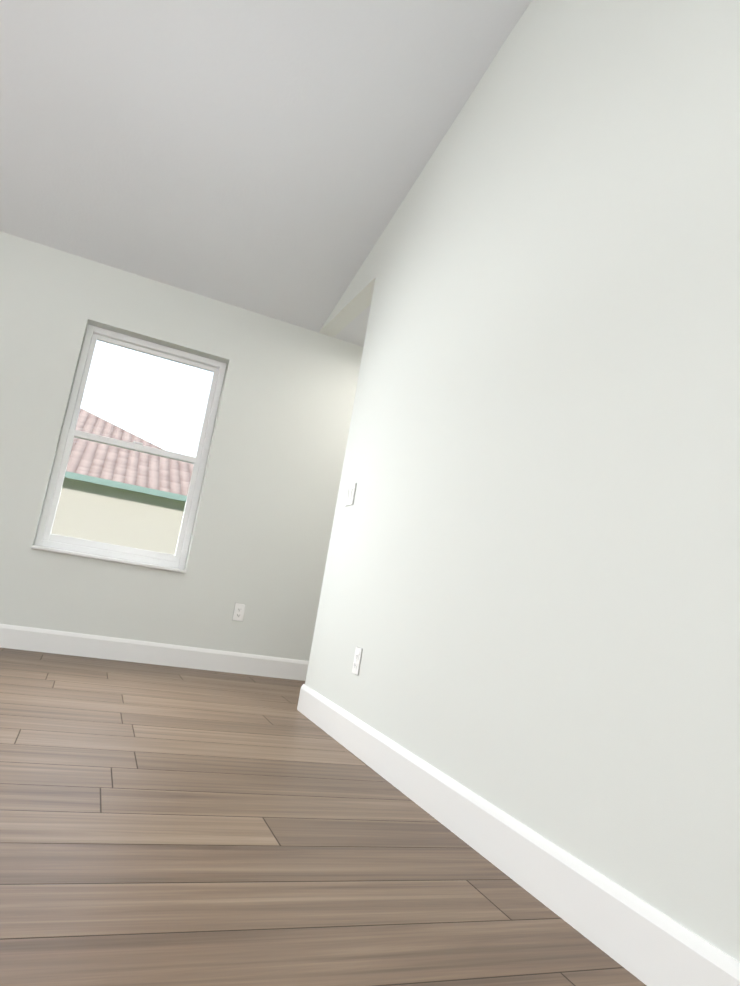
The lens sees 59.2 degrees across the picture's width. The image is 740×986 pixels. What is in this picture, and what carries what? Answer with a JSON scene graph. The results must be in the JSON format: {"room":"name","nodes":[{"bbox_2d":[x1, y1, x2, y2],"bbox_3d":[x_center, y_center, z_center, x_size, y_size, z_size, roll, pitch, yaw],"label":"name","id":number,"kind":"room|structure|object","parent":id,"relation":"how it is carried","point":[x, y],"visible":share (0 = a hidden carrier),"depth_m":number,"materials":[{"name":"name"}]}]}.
{"room":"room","nodes":[
{"label":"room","id":0,"kind":"room"},
{"bbox_2d":[0,231,362,660],"bbox_3d":[-2.837,-1.036,3.877,7.580,3.600,0.200,13,-10,-21],"label":"wall","id":1,"kind":"structure","parent":0,"point":[262,527],"depth_m":4.39,"materials":[{"name":"white paint"}]},
{"bbox_2d":[32,324,226,572],"bbox_3d":[-1.551,-0.289,4.323,0.926,1.497,0.203,13,-10,-21],"label":"window","id":2,"kind":"structure","parent":1,"relation":"in","point":[46,540],"depth_m":4.33,"materials":[{"name":"white plastic"}]},
{"bbox_2d":[0,624,308,679],"bbox_3d":[-3.072,0.643,3.503,7.340,0.135,0.030,13,-10,-21],"label":"baseboard","id":3,"kind":"structure","parent":1,"relation":"attached to","point":[11,636],"depth_m":4.16,"materials":[{"name":"white wood"}]},
{"bbox_2d":[232,603,245,621],"bbox_3d":[-0.889,0.810,4.420,0.072,0.117,0.009,13,-10,-21],"label":"electrical outlet","id":4,"kind":"object","parent":1,"relation":"attached to","point":[238,612],"visible":1,"depth_m":4.42,"materials":[{"name":"grey plastic"}]},
{"bbox_2d":[0,0,531,332],"bbox_3d":[-2.078,-2.602,1.248,6.390,1.215,5.870,13,-10,-21],"label":"ceiling","id":5,"kind":"structure","parent":0,"point":[269,158],"depth_m":3.31,"materials":[{"name":"white paint"}]},
{"bbox_2d":[0,648,646,985],"bbox_3d":[-0.312,0.769,0.588,10.520,0.120,7.900,13,-10,-21],"label":"floor","id":6,"kind":"structure","parent":0,"point":[161,825],"depth_m":1.54,"materials":[{"name":"brown wood"}]},
{"bbox_2d":[334,304,370,346],"bbox_3d":[0.565,-1.198,4.181,1.010,0.130,1.900,13,-10,-21],"label":"ceiling","id":7,"kind":"structure","parent":0,"point":[354,331],"depth_m":4.67,"materials":[{"name":"white paint"}]},
{"bbox_2d":[305,0,739,961],"bbox_3d":[0.660,-0.734,2.128,0.120,3.600,5.670,13,-10,-21],"label":"wall","id":8,"kind":"structure","parent":0,"point":[529,602],"depth_m":1.88,"materials":[{"name":"white paint"}]},
{"bbox_2d":[344,483,356,505],"bbox_3d":[-0.108,0.008,3.431,0.016,0.118,0.119,13,-10,-21],"label":"light switch","id":9,"kind":"object","parent":8,"relation":"attached to","point":[350,494],"visible":1,"depth_m":3.41,"materials":[{"name":"grey plastic"}]},
{"bbox_2d":[352,647,362,674],"bbox_3d":[-0.059,0.747,2.896,0.009,0.117,0.072,13,-10,-21],"label":"electrical outlet","id":10,"kind":"object","parent":8,"relation":"attached to","point":[357,660],"visible":1,"depth_m":2.88,"materials":[{"name":"grey plastic"}]},
{"bbox_2d":[297,680,739,985],"bbox_3d":[0.319,0.941,1.835,0.015,0.135,3.560,13,-10,-21],"label":"baseboard","id":11,"kind":"structure","parent":8,"relation":"attached to","point":[640,940],"depth_m":1.56,"materials":[{"name":"white wood"}]},
{"label":"outside","id":12,"kind":"structure","parent":0,"visible":0},
{"bbox_3d":[9.149,8.938,40.599,180.000,0.300,180.000,13,-10,-21],"label":"ground","id":13,"kind":"structure","parent":12,"visible":0},
{"bbox_2d":[51,408,193,554],"bbox_3d":[-14.828,-1.809,16.856,23.300,5.548,15.400,13,-10,-21],"label":"neighbouring house","id":14,"kind":"structure","parent":13,"relation":"on","point":[115,521],"depth_m":12.95,"materials":[{"name":"beige paint"}]}
]}

